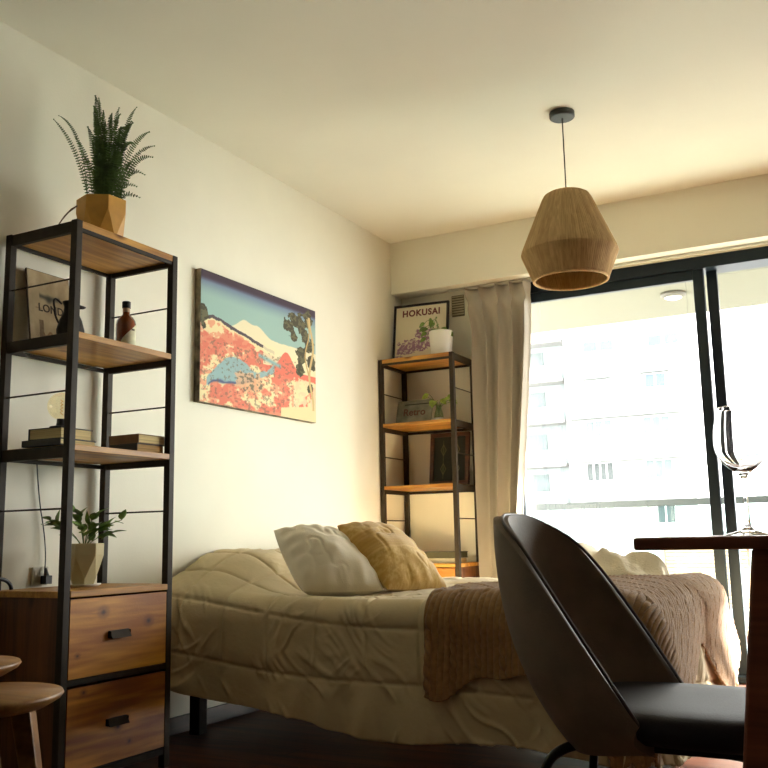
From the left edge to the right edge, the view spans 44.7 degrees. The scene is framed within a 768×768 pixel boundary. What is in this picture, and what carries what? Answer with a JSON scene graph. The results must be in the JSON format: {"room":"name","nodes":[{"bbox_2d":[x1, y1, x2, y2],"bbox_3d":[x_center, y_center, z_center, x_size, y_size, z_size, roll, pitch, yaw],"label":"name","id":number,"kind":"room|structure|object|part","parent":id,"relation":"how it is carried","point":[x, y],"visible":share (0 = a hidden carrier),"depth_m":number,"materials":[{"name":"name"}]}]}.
{"room":"studio apartment","nodes":[
{"label":"studio apartment","id":0,"kind":"room"},
{"bbox_2d":[0,21,404,717],"bbox_3d":[-1.408,-0.015,2.998,0.120,2.550,6.690,-6,-11,28],"label":"wall","id":1,"kind":"structure","parent":0,"point":[240,477],"depth_m":3.97,"materials":[{"name":"paint"}]},
{"bbox_2d":[31,566,47,585],"bbox_3d":[-1.169,0.652,3.174,0.012,0.062,0.067,-6,-11,28],"label":"wall socket","id":2,"kind":"object","parent":1,"relation":"attached to","point":[36,572],"visible":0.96,"depth_m":3.16,"materials":[{"name":"beige plastic"}]},
{"bbox_2d":[36,464,51,583],"bbox_3d":[-1.162,0.459,3.190,0.031,0.441,0.066,-6,-11,28],"label":"power cord","id":3,"kind":"object","parent":1,"relation":"attached to","point":[46,579],"visible":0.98,"depth_m":3.18,"materials":[{"name":"black plastic"}]},
{"bbox_2d":[169,703,259,735],"bbox_3d":[-1.349,1.197,2.720,0.012,0.065,6.390,-6,-11,28],"label":"baseboard","id":4,"kind":"structure","parent":1,"relation":"attached to","point":[178,724],"depth_m":3.90,"materials":[{"name":"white wood"}]},
{"bbox_2d":[194,268,315,422],"bbox_3d":[-0.585,-0.152,4.430,0.031,0.588,0.929,-6,-11,28],"label":"picture","id":5,"kind":"object","parent":1,"relation":"attached to","point":[254,349],"visible":1,"depth_m":4.35},
{"bbox_2d":[0,0,767,243],"bbox_3d":[0.455,-1.549,2.228,4.367,0.150,6.690,-6,-11,28],"label":"ceiling","id":6,"kind":"structure","parent":0,"point":[405,120],"depth_m":3.81,"materials":[{"name":"paint"}]},
{"bbox_2d":[521,107,618,290],"bbox_3d":[0.778,-0.804,3.988,0.406,0.755,0.406,3,-10,-23],"label":"pendant lamp","id":7,"kind":"object","parent":6,"relation":"hanging from","point":[569,245],"visible":1,"depth_m":3.83,"materials":[{"name":"brown"}]},
{"bbox_3d":[0.775,-0.977,4.016,0.005,0.356,0.005,-2,-10,5],"label":"cord","id":8,"kind":"part","parent":7,"relation":"part of","materials":[{"name":"black plastic"}]},
{"bbox_3d":[0.782,-0.626,3.958,0.406,0.382,0.406,-6,-11,28],"label":"lamp shade","id":9,"kind":"part","parent":7,"relation":"part of","materials":[{"name":"wicker"}]},
{"bbox_2d":[120,683,745,767],"bbox_3d":[0.507,1.089,1.788,4.367,0.100,6.690,-6,-11,28],"label":"floor","id":10,"kind":"structure","parent":0,"point":[261,738],"depth_m":3.29,"materials":[{"name":"brown wood"}]},
{"bbox_2d":[0,655,21,767],"bbox_3d":[-0.984,0.863,2.038,0.336,0.486,0.343,-6,-11,28],"label":"side table","id":11,"kind":"object","parent":10,"relation":"on","point":[7,663],"visible":1,"depth_m":2.08,"materials":[{"name":"brown wood"}]},
{"bbox_2d":[0,682,63,767],"bbox_3d":[-0.812,0.844,1.837,0.328,0.450,0.335,-6,-11,28],"label":"side table","id":12,"kind":"object","parent":10,"relation":"on","point":[19,701],"visible":1,"depth_m":1.85,"materials":[{"name":"brown wood"}]},
{"bbox_3d":[-0.693,0.856,1.853,0.105,0.428,0.054,0,-10,-7],"label":"leg","id":13,"kind":"part","parent":12,"relation":"part of","materials":[{"name":"brown wood"}]},
{"bbox_2d":[0,219,177,767],"bbox_3d":[-0.994,0.392,3.153,0.350,1.782,0.490,-6,-11,28],"label":"shelving unit","id":14,"kind":"object","parent":10,"relation":"on","point":[107,645],"visible":1,"depth_m":3.03,"materials":[{"name":"black metal"}]},
{"bbox_2d":[0,577,12,589],"bbox_3d":[-1.182,0.610,2.853,0.012,0.042,0.122,-6,-11,28],"label":"headband","id":15,"kind":"object","parent":14,"relation":"on","point":[2,579],"visible":1,"depth_m":2.88,"materials":[{"name":"black plastic"}]},
{"bbox_3d":[-1.246,0.376,3.026,0.026,1.782,0.026,-6,-11,28],"label":"post","id":16,"kind":"part","parent":14,"relation":"part of","materials":[{"name":"black metal"}]},
{"bbox_3d":[-1.111,0.398,2.950,0.282,0.006,0.006,-6,-11,28],"label":"rod","id":17,"kind":"part","parent":14,"relation":"part of","materials":[{"name":"black metal"}]},
{"bbox_3d":[-1.119,0.033,3.010,0.282,0.006,0.006,-6,-11,28],"label":"rod","id":18,"kind":"part","parent":14,"relation":"part of","materials":[{"name":"black metal"}]},
{"bbox_3d":[-1.126,-0.326,3.070,0.282,0.006,0.006,-6,-11,28],"label":"rod","id":19,"kind":"part","parent":14,"relation":"part of","materials":[{"name":"black metal"}]},
{"bbox_2d":[25,267,68,338],"bbox_3d":[-1.165,-0.254,3.283,0.044,0.273,0.217,-6,-11,28],"label":"sign","id":20,"kind":"object","parent":14,"relation":"on","point":[42,322],"visible":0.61,"depth_m":3.25,"materials":[{"name":"brown paper"}]},
{"bbox_2d":[21,438,95,447],"bbox_3d":[-1.053,0.197,3.029,0.173,0.021,0.153,-6,-11,28],"label":"book","id":21,"kind":"object","parent":14,"relation":"on","point":[53,441],"visible":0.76,"depth_m":2.97,"materials":[{"name":"black paper"}]},
{"bbox_2d":[28,426,92,440],"bbox_3d":[-1.049,0.168,3.032,0.143,0.037,0.138,-6,-11,26],"label":"book","id":22,"kind":"object","parent":21,"relation":"on","point":[52,432],"visible":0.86,"depth_m":2.99,"materials":[{"name":"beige paper"}]},
{"bbox_2d":[49,400,63,427],"bbox_3d":[-1.052,0.089,3.047,0.090,0.123,0.090,-6,-11,28],"label":"lamp","id":23,"kind":"object","parent":22,"relation":"on","point":[60,422],"visible":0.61,"depth_m":3.03,"materials":[{"name":"black plastic"}]},
{"bbox_3d":[-0.978,0.347,2.885,0.026,1.782,0.026,-6,-11,28],"label":"post","id":24,"kind":"part","parent":14,"relation":"part of","materials":[{"name":"black metal"}]},
{"bbox_2d":[53,298,85,333],"bbox_3d":[-1.069,-0.209,3.172,0.101,0.148,0.096,1,-10,-13],"label":"jug","id":25,"kind":"object","parent":14,"relation":"on","point":[62,326],"visible":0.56,"depth_m":3.14,"materials":[{"name":"ceramic"}]},
{"bbox_3d":[-1.097,-0.246,3.139,0.010,0.086,0.040,-6,-11,28],"label":"handle","id":26,"kind":"part","parent":25,"relation":"part of","materials":[{"name":"metal"}]},
{"bbox_3d":[-1.016,0.256,3.186,0.301,0.038,0.482,-6,-11,28],"label":"shelf rail","id":27,"kind":"part","parent":14,"relation":"part of","materials":[{"name":"black metal"}]},
{"bbox_2d":[41,505,126,587],"bbox_3d":[-1.011,0.538,3.136,0.317,0.282,0.150,7,-13,-41],"label":"potted plant","id":28,"kind":"object","parent":14,"relation":"on","point":[86,558],"visible":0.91,"depth_m":3.11,"materials":[{"name":"green plant"}]},
{"bbox_3d":[-1.006,0.493,3.140,0.252,0.132,0.109,5,-12,-35],"label":"stem","id":29,"kind":"part","parent":28,"relation":"part of","materials":[{"name":"green plant"}]},
{"bbox_3d":[-1.010,0.604,3.139,0.130,0.135,0.122,-6,-11,28],"label":"pot","id":30,"kind":"part","parent":28,"relation":"part of","materials":[{"name":"beige ceramic"}]},
{"bbox_3d":[-1.022,-0.099,3.245,0.301,0.038,0.482,-6,-11,28],"label":"shelf rail","id":31,"kind":"part","parent":14,"relation":"part of","materials":[{"name":"black metal"}]},
{"bbox_3d":[-1.004,0.242,3.182,0.325,0.020,0.446,-6,-11,28],"label":"shelf","id":32,"kind":"part","parent":14,"relation":"part of","materials":[{"name":"brown wood"}]},
{"bbox_3d":[-1.020,-0.465,3.301,0.324,0.038,0.482,-6,-11,28],"label":"shelf rail","id":33,"kind":"part","parent":14,"relation":"part of","materials":[{"name":"black metal"}]},
{"bbox_3d":[-1.020,-0.474,3.302,0.326,0.024,0.446,-6,-11,28],"label":"shelf","id":34,"kind":"part","parent":14,"relation":"part of","materials":[{"name":"brown wood"}]},
{"bbox_3d":[-1.011,-0.113,3.241,0.325,0.020,0.446,-6,-11,28],"label":"shelf","id":35,"kind":"part","parent":14,"relation":"part of","materials":[{"name":"brown wood"}]},
{"bbox_2d":[53,95,154,235],"bbox_3d":[-1.015,-0.769,3.366,0.337,0.578,0.184,4,-11,-27],"label":"potted fern","id":36,"kind":"object","parent":14,"relation":"on","point":[100,208],"visible":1,"depth_m":3.34,"materials":[{"name":"green plant"}]},
{"bbox_2d":[76,194,125,235],"bbox_3d":[-1.010,-0.568,3.331,0.172,0.170,0.172,-6,-11,28],"label":"pot","id":37,"kind":"object","parent":36,"relation":"attached to","point":[104,211],"depth_m":3.27,"materials":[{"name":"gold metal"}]},
{"bbox_3d":[-1.027,0.439,3.430,0.026,1.782,0.026,-6,-11,28],"label":"post","id":38,"kind":"part","parent":14,"relation":"part of","materials":[{"name":"black metal"}]},
{"bbox_3d":[-0.851,1.067,2.971,0.018,0.244,0.432,-6,-11,28],"label":"drawer","id":39,"kind":"part","parent":14,"relation":"part of","materials":[{"name":"brown wood"}]},
{"bbox_3d":[-0.858,0.932,2.995,0.018,0.016,0.438,-6,-11,28],"label":"rail","id":40,"kind":"part","parent":14,"relation":"part of","materials":[{"name":"black metal"}]},
{"bbox_3d":[-0.857,0.803,3.015,0.018,0.236,0.432,-6,-11,28],"label":"drawer","id":41,"kind":"part","parent":14,"relation":"part of","materials":[{"name":"brown wood"}]},
{"bbox_3d":[-0.840,1.064,2.951,0.020,0.024,0.088,-6,-11,28],"label":"handle","id":42,"kind":"part","parent":14,"relation":"part of","materials":[{"name":"metal"}]},
{"bbox_3d":[-0.846,0.800,2.995,0.020,0.024,0.088,-6,-11,28],"label":"handle","id":43,"kind":"part","parent":14,"relation":"part of","materials":[{"name":"metal"}]},
{"bbox_2d":[115,301,135,344],"bbox_3d":[-0.946,-0.200,3.425,0.073,0.208,0.072,-6,-11,28],"label":"bottle","id":44,"kind":"object","parent":14,"relation":"on","point":[125,324],"visible":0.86,"depth_m":3.40,"materials":[{"name":"brown glass"}]},
{"bbox_3d":[-0.946,-0.190,3.423,0.072,0.186,0.072,-6,-11,28],"label":"glass","id":45,"kind":"part","parent":44,"relation":"part of","materials":[{"name":"brown glass"}]},
{"bbox_3d":[-0.852,1.204,2.950,0.018,0.020,0.438,-6,-11,28],"label":"rail","id":46,"kind":"part","parent":14,"relation":"part of","materials":[{"name":"black metal"}]},
{"bbox_3d":[-0.892,0.461,3.354,0.282,0.006,0.006,-6,-11,28],"label":"rod","id":47,"kind":"part","parent":14,"relation":"part of","materials":[{"name":"black metal"}]},
{"bbox_2d":[109,443,163,452],"bbox_3d":[-0.869,0.231,3.287,0.133,0.030,0.134,-7,-11,30],"label":"book","id":48,"kind":"object","parent":14,"relation":"on","point":[131,446],"visible":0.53,"depth_m":3.24,"materials":[{"name":"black paper"}]},
{"bbox_2d":[109,433,164,445],"bbox_3d":[-0.869,0.201,3.295,0.140,0.032,0.136,-6,-11,29],"label":"book","id":49,"kind":"object","parent":48,"relation":"on","point":[130,438],"visible":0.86,"depth_m":3.25,"materials":[{"name":"brown paper"}]},
{"bbox_3d":[-0.900,0.096,3.414,0.282,0.006,0.006,-6,-11,28],"label":"rod","id":50,"kind":"part","parent":14,"relation":"part of","materials":[{"name":"black metal"}]},
{"bbox_3d":[-0.907,-0.263,3.474,0.282,0.006,0.006,-6,-11,28],"label":"rod","id":51,"kind":"part","parent":14,"relation":"part of","materials":[{"name":"black metal"}]},
{"bbox_3d":[-0.759,0.410,3.289,0.026,1.782,0.026,-6,-11,28],"label":"post","id":52,"kind":"part","parent":14,"relation":"part of","materials":[{"name":"black metal"}]},
{"bbox_2d":[189,696,206,734],"bbox_3d":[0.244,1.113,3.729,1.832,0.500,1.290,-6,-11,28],"label":"bed leg","id":53,"kind":"object","parent":10,"relation":"on","point":[198,706],"visible":0.09,"depth_m":3.67,"materials":[{"name":"black"}]},
{"bbox_2d":[170,548,738,767],"bbox_3d":[0.277,0.972,3.728,1.971,0.654,1.515,-6,-11,28],"label":"comforter","id":54,"kind":"object","parent":53,"relation":"on","point":[244,632],"visible":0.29,"depth_m":3.18,"materials":[{"name":"beige fabric"}]},
{"bbox_2d":[273,524,383,595],"bbox_3d":[-0.226,0.686,3.651,0.326,0.282,0.368,4,-11,-26],"label":"cushion","id":55,"kind":"object","parent":54,"relation":"on","point":[321,560],"visible":0.94,"depth_m":3.54,"materials":[{"name":"fabric"}]},
{"bbox_2d":[337,521,445,591],"bbox_3d":[0.025,0.697,3.777,0.352,0.289,0.356,7,-13,-42],"label":"cushion","id":56,"kind":"object","parent":54,"relation":"on","point":[399,565],"visible":0.81,"depth_m":3.67,"materials":[{"name":"fabric"}]},
{"bbox_2d":[423,572,740,767],"bbox_3d":[0.798,0.966,3.407,0.795,0.517,1.479,-6,-11,28],"label":"knitted blanket","id":57,"kind":"object","parent":54,"relation":"on","point":[467,636],"visible":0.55,"depth_m":2.95,"materials":[{"name":"brown fabric"}]},
{"bbox_2d":[578,542,668,574],"bbox_3d":[0.876,0.744,3.923,0.633,0.160,0.434,-6,-11,28],"label":"cushion","id":58,"kind":"object","parent":54,"relation":"on","point":[643,562],"visible":0.42,"depth_m":3.76,"materials":[{"name":"beige fabric"}]},
{"bbox_2d":[378,351,479,577],"bbox_3d":[0.265,0.737,5.373,0.480,1.782,0.345,-6,-11,28],"label":"shelving unit","id":59,"kind":"object","parent":10,"relation":"on","point":[451,360],"visible":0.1,"depth_m":5.39,"materials":[{"name":"black metal"}]},
{"bbox_3d":[-0.001,0.739,5.356,0.026,1.782,0.026,-6,-11,28],"label":"post","id":60,"kind":"part","parent":59,"relation":"part of","materials":[{"name":"black metal"}]},
{"bbox_3d":[0.140,0.780,5.617,0.026,1.782,0.026,-6,-11,28],"label":"post","id":61,"kind":"part","parent":59,"relation":"part of","materials":[{"name":"black metal"}]},
{"bbox_2d":[396,399,432,422],"bbox_3d":[0.179,0.166,5.502,0.232,0.145,0.050,-6,-11,28],"label":"sign","id":62,"kind":"object","parent":59,"relation":"on","point":[417,410],"visible":0.98,"depth_m":5.50,"materials":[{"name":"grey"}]},
{"bbox_2d":[392,300,449,358],"bbox_3d":[0.222,-0.310,5.619,0.350,0.370,0.077,-5,-10,21],"label":"framed poster","id":63,"kind":"object","parent":59,"relation":"on","point":[407,337],"visible":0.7,"depth_m":5.63,"materials":[{"name":"beige paper"}]},
{"bbox_3d":[0.259,0.244,5.462,0.436,0.020,0.320,-6,-11,28],"label":"shelf","id":64,"kind":"part","parent":59,"relation":"part of","materials":[{"name":"brown wood"}]},
{"bbox_3d":[0.253,-0.129,5.526,0.436,0.024,0.321,-6,-11,28],"label":"shelf","id":65,"kind":"part","parent":59,"relation":"part of","materials":[{"name":"brown wood"}]},
{"bbox_3d":[0.266,0.599,5.403,0.436,0.020,0.320,-6,-11,28],"label":"shelf","id":66,"kind":"part","parent":59,"relation":"part of","materials":[{"name":"brown wood"}]},
{"bbox_3d":[0.253,-0.120,5.524,0.472,0.038,0.319,-6,-11,28],"label":"shelf rail","id":67,"kind":"part","parent":59,"relation":"part of","materials":[{"name":"black metal"}]},
{"bbox_3d":[0.266,0.258,5.472,0.472,0.038,0.296,-6,-11,28],"label":"shelf rail","id":68,"kind":"part","parent":59,"relation":"part of","materials":[{"name":"black metal"}]},
{"bbox_3d":[0.273,0.614,5.412,0.472,0.038,0.296,-6,-11,28],"label":"shelf rail","id":69,"kind":"part","parent":59,"relation":"part of","materials":[{"name":"black metal"}]},
{"bbox_2d":[419,317,452,353],"bbox_3d":[0.304,-0.279,5.431,0.193,0.236,0.140,-1,-9,-2],"label":"potted plant","id":70,"kind":"object","parent":59,"relation":"on","point":[441,339],"visible":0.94,"depth_m":5.38,"materials":[{"name":"green plant"}]},
{"bbox_3d":[0.332,-0.234,5.424,0.140,0.144,0.140,-6,-11,28],"label":"pot","id":71,"kind":"part","parent":70,"relation":"part of","materials":[{"name":"white ceramic"}]},
{"bbox_2d":[422,393,456,419],"bbox_3d":[0.313,0.131,5.379,0.240,0.172,0.103,-6,-11,28],"label":"bud vase","id":72,"kind":"object","parent":59,"relation":"on","point":[432,403],"visible":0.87,"depth_m":5.38,"materials":[{"name":"green plant"}]},
{"bbox_3d":[0.317,0.120,5.387,0.149,0.136,0.048,-5,-10,23],"label":"stem","id":73,"kind":"part","parent":72,"relation":"part of","materials":[{"name":"green"}]},
{"bbox_3d":[0.206,1.142,5.177,0.422,0.236,0.018,-6,-11,28],"label":"drawer","id":74,"kind":"part","parent":59,"relation":"part of","materials":[{"name":"brown wood"}]},
{"bbox_2d":[428,557,467,562],"bbox_3d":[0.320,0.998,5.284,0.255,0.028,0.180,-6,-11,28],"label":"book","id":75,"kind":"object","parent":59,"relation":"on","point":[433,560],"visible":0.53,"depth_m":5.19,"materials":[{"name":"beige paper"}]},
{"bbox_2d":[425,551,467,557],"bbox_3d":[0.314,0.966,5.284,0.280,0.035,0.175,-6,-11,28],"label":"book","id":76,"kind":"object","parent":75,"relation":"on","point":[434,554],"visible":0.59,"depth_m":5.20,"materials":[{"name":"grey paper"}]},
{"bbox_2d":[429,431,469,483],"bbox_3d":[0.386,0.439,5.480,0.250,0.312,0.061,-6,-11,28],"label":"framed picture","id":77,"kind":"object","parent":59,"relation":"on","point":[440,443],"visible":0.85,"depth_m":5.48,"materials":[{"name":"brown wood"}]},
{"bbox_3d":[0.399,0.696,5.146,0.026,1.782,0.026,-6,-11,28],"label":"post","id":78,"kind":"part","parent":59,"relation":"part of","materials":[{"name":"black metal"}]},
{"bbox_3d":[0.540,0.737,5.407,0.026,1.782,0.026,-6,-11,28],"label":"post","id":79,"kind":"part","parent":59,"relation":"part of","materials":[{"name":"black metal"}]},
{"bbox_2d":[493,513,745,767],"bbox_3d":[0.530,0.639,1.794,0.610,0.792,0.478,-6,-11,28],"label":"dining chair","id":80,"kind":"object","parent":10,"relation":"on","point":[599,674],"visible":0.97,"depth_m":1.73,"materials":[{"name":"brown leather"}]},
{"bbox_3d":[0.365,0.836,1.685,0.249,0.373,0.040,-2,-10,6],"label":"leg","id":81,"kind":"part","parent":80,"relation":"part of","materials":[{"name":"black metal"}]},
{"bbox_3d":[0.503,0.876,1.940,0.040,0.373,0.249,7,-12,-39],"label":"leg","id":82,"kind":"part","parent":80,"relation":"part of","materials":[{"name":"black metal"}]},
{"bbox_3d":[0.581,0.624,1.769,0.490,0.062,0.444,-6,-11,28],"label":"seat","id":83,"kind":"part","parent":80,"relation":"part of","materials":[{"name":"leather"}]},
{"bbox_3d":[0.569,0.665,1.769,0.360,0.016,0.280,-6,-11,28],"label":"under frame","id":84,"kind":"part","parent":80,"relation":"part of","materials":[{"name":"black metal"}]},
{"bbox_2d":[633,535,767,767],"bbox_3d":[1.158,0.593,1.433,1.297,0.735,0.850,-6,-11,28],"label":"dining table","id":85,"kind":"object","parent":10,"relation":"on","point":[755,749],"visible":1,"depth_m":1.35,"materials":[{"name":"red wood"}]},
{"bbox_2d":[713,404,767,535],"bbox_3d":[0.578,0.139,1.502,0.085,0.206,0.085,-6,-11,28],"label":"wine glass","id":86,"kind":"object","parent":85,"relation":"on","point":[740,431],"visible":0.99,"depth_m":1.48,"materials":[{"name":"white"}]},
{"bbox_3d":[0.554,0.599,1.337,0.159,0.717,0.055,-6,-11,28],"label":"leg","id":87,"kind":"part","parent":85,"relation":"part of","materials":[{"name":"red wood"}]},
{"bbox_2d":[402,244,767,561],"bbox_3d":[2.012,0.223,4.833,4.167,2.550,0.200,-6,-11,28],"label":"wall","id":88,"kind":"structure","parent":0,"point":[431,515],"depth_m":5.60,"materials":[{"name":"paint"}]},
{"bbox_2d":[451,295,464,316],"bbox_3d":[0.449,-0.474,5.667,0.080,0.130,0.012,-6,-11,28],"label":"air vent","id":89,"kind":"object","parent":88,"relation":"in","point":[458,309],"visible":1,"depth_m":5.66,"materials":[{"name":"brown"}]},
{"bbox_2d":[390,174,767,298],"bbox_3d":[1.910,-0.897,4.866,4.167,0.327,0.143,-6,-11,28],"label":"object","id":90,"kind":"structure","parent":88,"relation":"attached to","point":[734,212],"depth_m":5.09,"materials":[{"name":"paint"}]},
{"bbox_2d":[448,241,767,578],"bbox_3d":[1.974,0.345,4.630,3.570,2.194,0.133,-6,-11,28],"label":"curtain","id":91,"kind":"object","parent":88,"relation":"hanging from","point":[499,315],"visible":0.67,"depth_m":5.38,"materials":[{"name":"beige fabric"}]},
{"bbox_3d":[1.961,-0.730,4.825,3.570,0.015,0.016,-6,-11,28],"label":"rail","id":92,"kind":"part","parent":91,"relation":"part of","materials":[{"name":"beige"}]},
{"bbox_2d":[524,246,767,682],"bbox_3d":[2.234,0.362,4.668,3.350,2.212,0.160,-6,-11,28],"label":"window frame","id":93,"kind":"structure","parent":88,"relation":"in","point":[693,269],"depth_m":4.97,"materials":[{"name":"grey metal"}]},
{"bbox_3d":[1.253,0.477,5.127,1.113,2.115,0.035,-6,-11,28],"label":"sash","id":94,"kind":"part","parent":93,"relation":"part of","materials":[{"name":"grey metal"}]},
{"bbox_3d":[2.288,0.350,4.667,1.152,2.173,0.035,-6,-11,28],"label":"sash","id":95,"kind":"part","parent":93,"relation":"part of","materials":[{"name":"grey metal"}]},
{"bbox_2d":[531,266,767,333],"bbox_3d":[2.488,-0.846,5.993,6.200,0.220,1.980,-6,-11,28],"label":"ceiling","id":96,"kind":"structure","parent":0,"point":[747,287],"depth_m":6.83,"materials":[{"name":"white paint"}]},
{"bbox_2d":[660,290,685,300],"bbox_3d":[2.020,-0.612,6.523,0.170,0.049,0.170,-6,-11,28],"label":"ceiling light","id":97,"kind":"object","parent":96,"relation":"attached to","point":[671,295],"visible":1,"depth_m":6.47,"materials":[{"name":"grey"}]},
{"bbox_2d":[665,295,681,300],"bbox_3d":[2.020,-0.611,6.523,0.120,0.047,0.120,-6,-11,28],"label":"diffuser","id":98,"kind":"object","parent":97,"relation":"attached to","point":[667,297],"depth_m":6.49,"materials":[{"name":"white plastic"}]},
{"bbox_3d":[2.522,1.704,5.537,6.200,0.120,1.910,-6,-11,28],"label":"floor","id":99,"kind":"structure","parent":0,"visible":0},
{"bbox_3d":[2.938,1.720,6.325,6.200,0.090,0.100,-6,-11,28],"label":"kerb","id":100,"kind":"object","parent":99,"relation":"on","visible":0},
{"bbox_2d":[527,495,767,524],"bbox_3d":[2.930,1.221,6.413,6.200,0.925,0.050,-6,-11,28],"label":"balcony railing","id":101,"kind":"object","parent":100,"relation":"on","point":[739,499],"visible":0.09,"depth_m":7.01,"materials":[{"name":"grey metal"}]},
{"bbox_3d":[1.300,1.417,7.265,0.016,0.882,0.020,-6,-11,28],"label":"post","id":102,"kind":"part","parent":101,"relation":"part of","materials":[{"name":"silver metal"}]},
{"bbox_3d":[2.922,0.789,6.485,6.200,0.050,0.050,-6,-11,28],"label":"handrail","id":103,"kind":"part","parent":101,"relation":"part of","materials":[{"name":"grey metal"}]},
{"label":"outside","id":104,"kind":"structure","parent":0,"visible":0},
{"bbox_3d":[26.551,25.452,77.789,150.000,0.200,152.500,-6,-11,28],"label":"ground","id":105,"kind":"structure","parent":104,"visible":0},
{"bbox_2d":[526,312,725,544],"bbox_3d":[15.612,6.366,65.998,14.240,34.000,12.550,-6,-11,28],"label":"apartment building","id":106,"kind":"structure","parent":105,"relation":"on","point":[615,410],"depth_m":60.42,"materials":[{"name":"white"}]},
{"bbox_3d":[9.957,-1.036,65.319,2.500,2.100,0.080,-6,-11,28],"label":"balcony door","id":107,"kind":"part","parent":106,"relation":"part of","materials":[{"name":"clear glass"}]},
{"bbox_3d":[10.012,1.725,64.859,2.500,2.100,0.080,-6,-11,28],"label":"balcony door","id":108,"kind":"part","parent":106,"relation":"part of","materials":[{"name":"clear glass"}]},
{"bbox_3d":[10.069,4.585,64.382,2.500,2.100,0.080,-6,-11,28],"label":"balcony door","id":109,"kind":"part","parent":106,"relation":"part of","materials":[{"name":"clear glass"}]},
{"bbox_3d":[10.123,7.297,63.931,2.500,2.100,0.080,-6,-11,28],"label":"balcony door","id":110,"kind":"part","parent":106,"relation":"part of","materials":[{"name":"clear glass"}]},
{"bbox_3d":[11.473,-3.531,63.153,0.650,0.950,0.100,-6,-11,28],"label":"railing","id":111,"kind":"part","parent":106,"relation":"part of","materials":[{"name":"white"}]},
{"bbox_3d":[11.526,-0.869,62.709,0.650,0.950,0.100,-6,-11,28],"label":"railing","id":112,"kind":"part","parent":106,"relation":"part of","materials":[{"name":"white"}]},
{"bbox_3d":[11.581,1.893,62.249,0.650,0.950,0.100,-6,-11,28],"label":"railing","id":113,"kind":"part","parent":106,"relation":"part of","materials":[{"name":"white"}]},
{"bbox_3d":[11.638,4.753,61.773,0.650,0.950,0.100,-6,-11,28],"label":"railing","id":114,"kind":"part","parent":106,"relation":"part of","materials":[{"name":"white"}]},
{"bbox_3d":[11.692,7.465,61.321,0.650,0.950,0.100,-6,-11,28],"label":"railing","id":115,"kind":"part","parent":106,"relation":"part of","materials":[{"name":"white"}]},
{"bbox_3d":[13.647,-2.453,61.853,0.900,0.670,0.040,-6,-11,28],"label":"pane","id":116,"kind":"part","parent":106,"relation":"part of","materials":[{"name":"white glass"}]},
{"bbox_3d":[14.030,0.160,61.239,1.550,0.720,0.040,-6,-11,28],"label":"pane","id":117,"kind":"part","parent":106,"relation":"part of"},
{"bbox_3d":[13.996,2.911,60.828,1.650,0.980,0.040,-6,-11,28],"label":"pane","id":118,"kind":"part","parent":106,"relation":"part of","materials":[{"name":"white glass"}]},
{"bbox_3d":[13.998,5.683,60.395,1.690,1.090,0.040,-6,-11,28],"label":"pane","id":119,"kind":"part","parent":106,"relation":"part of","materials":[{"name":"grey"}]},
{"bbox_3d":[14.027,8.427,59.952,1.690,1.130,0.040,-6,-11,28],"label":"pane","id":120,"kind":"part","parent":106,"relation":"part of","materials":[{"name":"white glass"}]},
{"bbox_3d":[14.595,-2.520,61.350,0.870,0.660,0.040,-6,-11,28],"label":"pane","id":121,"kind":"part","parent":106,"relation":"part of","materials":[{"name":"white glass"}]},
{"bbox_3d":[17.350,-2.791,59.900,0.840,0.670,0.040,-6,-11,28],"label":"pane","id":122,"kind":"part","parent":106,"relation":"part of","materials":[{"name":"white glass"}]},
{"bbox_3d":[17.286,-0.239,59.537,1.260,0.840,0.040,-6,-11,28],"label":"pane","id":123,"kind":"part","parent":106,"relation":"part of","materials":[{"name":"clear glass"}]},
{"bbox_3d":[17.244,2.562,59.123,1.600,0.980,0.040,-6,-11,28],"label":"pane","id":124,"kind":"part","parent":106,"relation":"part of","materials":[{"name":"white glass"}]},
{"bbox_3d":[17.299,5.329,58.662,1.580,1.090,0.040,-6,-11,28],"label":"pane","id":125,"kind":"part","parent":106,"relation":"part of","materials":[{"name":"white glass"}]},
{"bbox_3d":[17.306,8.100,58.227,1.690,1.080,0.040,-6,-11,28],"label":"pane","id":126,"kind":"part","parent":106,"relation":"part of","materials":[{"name":"grey"}]},
{"bbox_3d":[18.240,-2.906,59.436,0.840,0.670,0.040,-6,-11,28],"label":"pane","id":127,"kind":"part","parent":106,"relation":"part of","materials":[{"name":"white glass"}]},
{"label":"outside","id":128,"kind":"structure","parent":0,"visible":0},
{"bbox_2d":[583,503,767,628],"bbox_3d":[9.775,7.246,19.949,9.000,9.360,6.250,-6,-11,28],"label":"building","id":129,"kind":"structure","parent":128,"point":[676,561],"depth_m":19.09,"materials":[{"name":"grey"}]},
{"bbox_3d":[5.469,3.673,19.349,0.460,0.700,0.030,-6,-11,28],"label":"pane","id":130,"kind":"part","parent":129,"relation":"part of","materials":[{"name":"white glass"}]},
{"bbox_3d":[6.513,3.801,18.815,1.650,1.350,0.040,-6,-11,28],"label":"shutter frame","id":131,"kind":"part","parent":129,"relation":"part of","materials":[{"name":"white"}]},
{"bbox_3d":[7.118,4.652,18.303,0.230,0.400,0.030,-6,-11,28],"label":"pane","id":132,"kind":"part","parent":129,"relation":"part of","materials":[{"name":"white glass"}]}
]}

